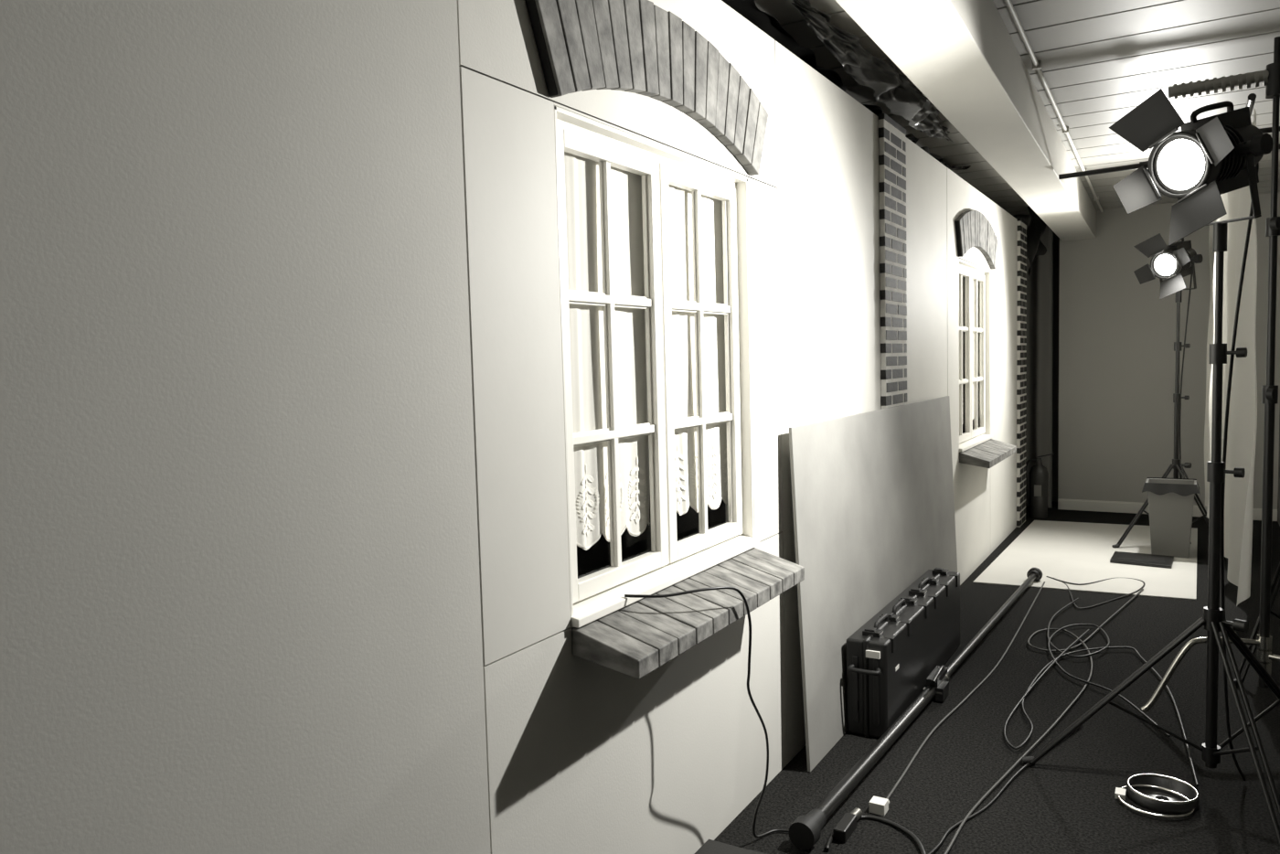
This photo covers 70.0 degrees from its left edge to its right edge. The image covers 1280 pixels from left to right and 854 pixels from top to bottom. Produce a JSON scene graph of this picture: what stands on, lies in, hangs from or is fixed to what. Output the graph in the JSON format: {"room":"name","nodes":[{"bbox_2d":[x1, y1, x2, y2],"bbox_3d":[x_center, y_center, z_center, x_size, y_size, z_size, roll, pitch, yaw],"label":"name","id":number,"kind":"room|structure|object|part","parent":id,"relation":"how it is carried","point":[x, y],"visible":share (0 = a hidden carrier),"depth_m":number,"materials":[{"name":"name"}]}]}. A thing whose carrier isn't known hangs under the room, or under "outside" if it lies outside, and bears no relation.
{"room":"studio","nodes":[
{"label":"studio","id":0,"kind":"room"},
{"bbox_2d":[0,0,1017,853],"bbox_3d":[0.695,-0.085,3.669,0.091,2.590,10.198,1,5,31],"label":"wall","id":1,"kind":"structure","parent":0,"point":[283,547],"depth_m":1.59,"materials":[{"name":"paint"}]},
{"bbox_2d":[525,0,767,175],"bbox_3d":[0.089,-0.955,2.516,0.035,0.342,1.276,1,5,31],"label":"brick arch","id":2,"kind":"object","parent":1,"relation":"attached to","point":[640,47],"visible":1,"depth_m":2.37,"materials":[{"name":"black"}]},
{"bbox_2d":[576,483,725,578],"bbox_3d":[-0.132,-0.159,2.836,0.449,1.700,1.767,1,5,31],"label":"box","id":3,"kind":"object","parent":1,"relation":"attached to","point":[597,558],"visible":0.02,"depth_m":3.44,"materials":[{"name":"grey"}]},
{"bbox_2d":[554,105,759,628],"bbox_3d":[0.061,-0.170,2.601,0.122,1.212,1.067,1,5,31],"label":"frame","id":4,"kind":"object","parent":1,"relation":"attached to","point":[593,596],"visible":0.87,"depth_m":2.58,"materials":[{"name":"white paint"}]},
{"bbox_2d":[571,547,804,679],"bbox_3d":[0.186,0.486,2.570,0.186,0.096,1.046,1,5,31],"label":"window sill","id":5,"kind":"structure","parent":1,"relation":"attached to","point":[635,639],"depth_m":2.38,"materials":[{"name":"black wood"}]},
{"bbox_2d":[878,113,906,408],"bbox_3d":[1.244,-0.161,4.463,0.028,2.600,0.378,1,5,31],"label":"brick pilaster","id":6,"kind":"object","parent":1,"relation":"attached to","point":[891,135],"visible":0.59,"depth_m":4.36,"materials":[{"name":"grey brick"}]},
{"bbox_2d":[962,277,973,433],"bbox_3d":[2.052,-0.475,6.464,0.449,1.700,1.767,1,5,31],"label":"box","id":7,"kind":"object","parent":1,"relation":"attached to","point":[964,420],"visible":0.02,"depth_m":7.18,"materials":[{"name":"grey"}]},
{"bbox_2d":[958,259,992,451],"bbox_3d":[2.245,-0.486,6.230,0.122,1.212,1.067,1,5,31],"label":"frame","id":8,"kind":"object","parent":1,"relation":"attached to","point":[980,433],"visible":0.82,"depth_m":6.40,"materials":[{"name":"white paint"}]},
{"bbox_2d":[954,210,997,269],"bbox_3d":[2.274,-1.270,6.145,0.035,0.341,1.276,1,5,31],"label":"brick arch","id":9,"kind":"object","parent":1,"relation":"attached to","point":[973,229],"visible":1,"depth_m":6.02,"materials":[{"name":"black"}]},
{"bbox_2d":[959,438,1016,468],"bbox_3d":[2.370,0.171,6.198,0.186,0.096,1.046,1,5,31],"label":"window sill","id":10,"kind":"structure","parent":1,"relation":"attached to","point":[990,453],"depth_m":6.00,"materials":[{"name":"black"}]},
{"bbox_2d":[1016,217,1027,527],"bbox_3d":[3.275,-0.455,7.838,0.028,2.600,0.358,1,5,31],"label":"brick pilaster","id":11,"kind":"object","parent":1,"relation":"attached to","point":[1021,283],"visible":1,"depth_m":7.76,"materials":[{"name":"grey brick"}]},
{"bbox_2d":[714,501,1279,853],"bbox_3d":[1.490,1.214,4.066,2.900,0.100,11.500,1,5,31],"label":"floor","id":12,"kind":"structure","parent":0,"point":[1065,802],"depth_m":3.43,"materials":[{"name":"carpet"}]},
{"bbox_2d":[624,586,789,838],"bbox_3d":[0.247,0.852,2.580,0.141,0.893,0.680,2,5,42],"label":"power cable","id":13,"kind":"object","parent":12,"relation":"on","point":[720,587],"visible":0.96,"depth_m":2.56,"materials":[{"name":"black plastic"}]},
{"bbox_2d":[694,839,767,853],"bbox_3d":[0.254,1.275,2.504,0.330,0.066,0.451,1,5,31],"label":"equipment case","id":14,"kind":"object","parent":12,"relation":"on","point":[709,847],"visible":1,"depth_m":2.67,"materials":[{"name":"black plastic"}]},
{"bbox_2d":[832,807,862,842],"bbox_3d":[0.656,1.250,2.881,0.041,0.040,0.172,1,5,31],"label":"connector","id":15,"kind":"object","parent":12,"relation":"on","point":[847,825],"visible":1,"depth_m":2.84,"materials":[{"name":"black metal"}]},
{"bbox_2d":[788,395,957,771],"bbox_3d":[1.204,0.530,4.314,0.064,1.241,2.470,1,5,31],"label":"board","id":16,"kind":"object","parent":12,"relation":"on","point":[873,501],"visible":0.76,"depth_m":3.81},
{"bbox_2d":[824,814,926,853],"bbox_3d":[0.761,1.275,2.665,0.292,0.021,0.570,-3,4,-25],"label":"power cable","id":17,"kind":"object","parent":12,"relation":"on","point":[912,835],"visible":0.75,"depth_m":2.84,"materials":[{"name":"black plastic"}]},
{"bbox_2d":[846,567,959,737],"bbox_3d":[1.213,0.955,4.107,0.168,0.427,1.368,1,5,31],"label":"equipment case","id":18,"kind":"object","parent":12,"relation":"on","point":[890,658],"visible":1,"depth_m":3.75,"materials":[{"name":"black plastic"}]},
{"bbox_2d":[788,567,1042,850],"bbox_3d":[1.533,1.077,4.351,0.098,0.128,3.810,1,5,33],"label":"support pole","id":19,"kind":"object","parent":12,"relation":"on","point":[805,832],"visible":1,"depth_m":3.41,"materials":[{"name":"black metal"}]},
{"bbox_2d":[868,581,1045,815],"bbox_3d":[1.704,1.116,4.417,0.073,0.035,3.446,1,5,33],"label":"power cable","id":20,"kind":"object","parent":12,"relation":"on","point":[878,805],"visible":1,"depth_m":3.39,"materials":[{"name":"grey plastic"}]},
{"bbox_2d":[928,725,1082,853],"bbox_3d":[1.163,1.238,3.036,0.031,0.016,1.650,2,6,44],"label":"power cable","id":21,"kind":"object","parent":12,"relation":"on","point":[1021,769],"visible":0.79,"depth_m":2.98,"materials":[{"name":"black plastic"}]},
{"bbox_2d":[1025,452,1054,518],"bbox_3d":[3.590,0.520,8.219,0.194,0.585,0.166,-2,4,-9],"label":"fire extinguisher","id":22,"kind":"object","parent":12,"relation":"on","point":[1038,498],"visible":0.97,"depth_m":8.16,"materials":[{"name":"grey metal"}]},
{"bbox_2d":[943,588,1143,853],"bbox_3d":[1.749,1.147,4.042,0.370,0.016,4.145,1,5,35],"label":"power cable","id":23,"kind":"object","parent":12,"relation":"on","point":[1015,764],"visible":0.98,"depth_m":3.68,"materials":[{"name":"grey plastic"}]},
{"bbox_2d":[973,520,1197,599],"bbox_3d":[3.371,0.921,6.724,1.260,0.006,2.580,1,5,31],"label":"board","id":24,"kind":"object","parent":12,"relation":"on","point":[1074,552],"visible":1,"depth_m":6.37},
{"bbox_2d":[1045,576,1145,608],"bbox_3d":[2.870,1.011,5.588,0.561,0.016,0.812,-1,4,12],"label":"power cable","id":25,"kind":"object","parent":24,"relation":"on","point":[1063,581],"visible":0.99,"depth_m":5.66,"materials":[{"name":"black plastic"}]},
{"bbox_2d":[1109,551,1173,568],"bbox_3d":[3.511,0.925,6.394,0.380,0.023,0.360,1,5,31],"label":"base plate","id":26,"kind":"object","parent":24,"relation":"on","point":[1118,557],"visible":1,"depth_m":6.35,"materials":[{"name":"black metal"}]},
{"bbox_2d":[1111,233,1227,560],"bbox_3d":[3.959,-0.251,6.783,0.763,2.305,0.866,1,5,31],"label":"light","id":27,"kind":"object","parent":24,"relation":"on","point":[1175,261],"visible":0.93,"depth_m":6.68,"materials":[{"name":"black metal"}]},
{"bbox_2d":[1141,477,1200,557],"bbox_3d":[3.821,0.650,6.582,0.353,0.529,0.368,1,5,31],"label":"waste bin","id":28,"kind":"object","parent":24,"relation":"on","point":[1170,500],"visible":1,"depth_m":6.47,"materials":[{"name":"grey plastic"}]},
{"bbox_2d":[1002,629,1198,786],"bbox_3d":[2.048,1.138,3.993,0.659,0.016,1.761,1,5,31],"label":"power cable","id":29,"kind":"object","parent":12,"relation":"on","point":[1034,682],"visible":0.97,"depth_m":3.88,"materials":[{"name":"black plastic"}]},
{"bbox_2d":[1046,597,1170,736],"bbox_3d":[2.172,1.096,4.487,0.314,0.016,2.064,0,4,18],"label":"power cable","id":30,"kind":"object","parent":12,"relation":"on","point":[1075,600],"visible":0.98,"depth_m":4.44,"materials":[{"name":"black plastic"}]},
{"bbox_2d":[1022,88,1279,846],"bbox_3d":[1.889,0.100,2.835,1.114,2.272,0.761,-1,4,3],"label":"light","id":31,"kind":"object","parent":12,"relation":"on","point":[1210,157],"visible":1,"depth_m":2.93,"materials":[{"name":"black metal"}]},
{"bbox_2d":[1114,773,1199,819],"bbox_3d":[1.699,1.212,3.005,0.240,0.040,0.266,1,5,31],"label":"metal ring","id":32,"kind":"object","parent":12,"relation":"on","point":[1142,789],"visible":1,"depth_m":3.02,"materials":[{"name":"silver metal"}]},
{"bbox_2d":[1140,36,1279,713],"bbox_3d":[2.506,-0.173,3.681,0.812,2.654,0.742,1,5,31],"label":"c-stand","id":33,"kind":"object","parent":12,"relation":"on","point":[1270,77],"visible":0.91,"depth_m":3.59,"materials":[{"name":"black metal"}]},
{"bbox_3d":[2.441,-1.329,3.506,0.721,0.120,0.070,1,5,31],"label":"cross arm","id":34,"kind":"part","parent":33,"relation":"part of","materials":[{"name":"black metal"}]},
{"bbox_2d":[1204,93,1279,686],"bbox_3d":[3.563,-0.203,5.216,0.478,2.453,4.000,1,5,30],"label":"panel","id":35,"kind":"object","parent":12,"relation":"on","point":[1242,411],"visible":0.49,"depth_m":4.05,"materials":[{"name":"black metal"}]},
{"bbox_2d":[754,0,1279,215],"bbox_3d":[1.482,-1.648,3.980,2.900,0.120,11.770,1,5,31],"label":"ceiling","id":36,"kind":"structure","parent":0,"point":[1101,59],"depth_m":4.02,"materials":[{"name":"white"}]},
{"bbox_2d":[721,0,970,170],"bbox_3d":[1.207,-1.548,4.640,0.667,0.150,3.600,1,5,31],"label":"drape","id":37,"kind":"object","parent":36,"relation":"hanging from","point":[891,89],"visible":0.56,"depth_m":3.70,"materials":[{"name":"black fabric"}]},
{"bbox_2d":[835,0,1096,240],"bbox_3d":[1.302,-1.432,3.627,0.520,0.250,10.950,1,5,31],"label":"ceiling beam","id":38,"kind":"structure","parent":36,"relation":"attached to","point":[962,55],"depth_m":3.63,"materials":[{"name":"white paint"}]},
{"bbox_2d":[1013,214,1053,507],"bbox_3d":[3.277,-0.601,8.626,1.120,2.700,0.140,1,5,31],"label":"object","id":39,"kind":"object","parent":36,"relation":"hanging from","point":[1039,415],"visible":0.12,"depth_m":8.38,"materials":[{"name":"grey fabric"}]},
{"bbox_2d":[1026,205,1046,275],"bbox_3d":[3.476,-1.627,8.037,0.291,0.620,0.056,-5,5,-37],"label":"drape","id":40,"kind":"object","parent":36,"relation":"hanging from","point":[1036,228],"visible":0.87,"depth_m":8.02,"materials":[{"name":"black fabric"}]},
{"bbox_2d":[1004,0,1103,212],"bbox_3d":[1.462,-1.540,3.521,0.036,0.030,10.953,1,5,30],"label":"conduit pipe","id":41,"kind":"object","parent":36,"relation":"attached to","point":[1036,65],"visible":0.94,"depth_m":4.23,"materials":[{"name":"metal"}]},
{"bbox_2d":[1051,232,1059,501],"bbox_3d":[3.586,-0.628,9.111,1.250,2.750,0.450,1,5,31],"label":"wall","id":42,"kind":"structure","parent":0,"point":[1056,240],"depth_m":8.96,"materials":[{"name":"grey paint"}]},
{"bbox_2d":[1057,192,1279,509],"bbox_3d":[4.666,-0.589,8.142,1.700,2.750,0.100,1,5,31],"label":"wall","id":43,"kind":"structure","parent":0,"point":[1117,337],"depth_m":8.22,"materials":[{"name":"grey paint"}]},
{"bbox_2d":[1057,498,1277,521],"bbox_3d":[4.671,0.737,8.185,1.700,0.100,0.018,1,5,31],"label":"baseboard","id":44,"kind":"structure","parent":43,"relation":"attached to","point":[1117,506],"depth_m":8.38,"materials":[{"name":"white paint"}]},
{"bbox_2d":[1277,409,1279,525],"bbox_3d":[2.737,-0.187,3.193,0.100,2.750,11.500,1,5,31],"label":"wall","id":45,"kind":"structure","parent":0,"point":[1278,491],"depth_m":7.65,"materials":[{"name":"grey paint"}]},
{"bbox_2d":[1058,143,1279,179],"bbox_3d":[2.926,-1.422,4.845,1.291,0.058,0.040,1,5,31],"label":"support pole","id":46,"kind":"object","parent":45,"relation":"attached to","point":[1145,164],"visible":0.49,"depth_m":5.05,"materials":[{"name":"black metal"}]},
{"bbox_3d":[0.010,-0.755,2.581,0.010,0.010,1.039,1,5,31],"label":"curtain rod","id":47,"kind":"object","parent":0,"visible":0},
{"bbox_2d":[564,151,727,550],"bbox_3d":[0.031,-0.229,2.615,0.015,1.059,1.035,1,5,31],"label":"lace curtain","id":48,"kind":"object","parent":47,"relation":"hanging from","point":[581,174],"visible":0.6,"depth_m":2.53,"materials":[{"name":"white fabric"}]},
{"bbox_3d":[2.195,-1.070,6.210,0.010,0.010,1.039,1,5,31],"label":"curtain rod","id":49,"kind":"object","parent":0,"visible":0},
{"bbox_2d":[961,276,980,423],"bbox_3d":[2.215,-0.544,6.243,0.014,1.059,1.035,1,5,31],"label":"lace curtain","id":50,"kind":"object","parent":49,"relation":"hanging from","point":[978,394],"visible":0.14,"depth_m":6.52,"materials":[{"name":"white fabric"}]}
]}

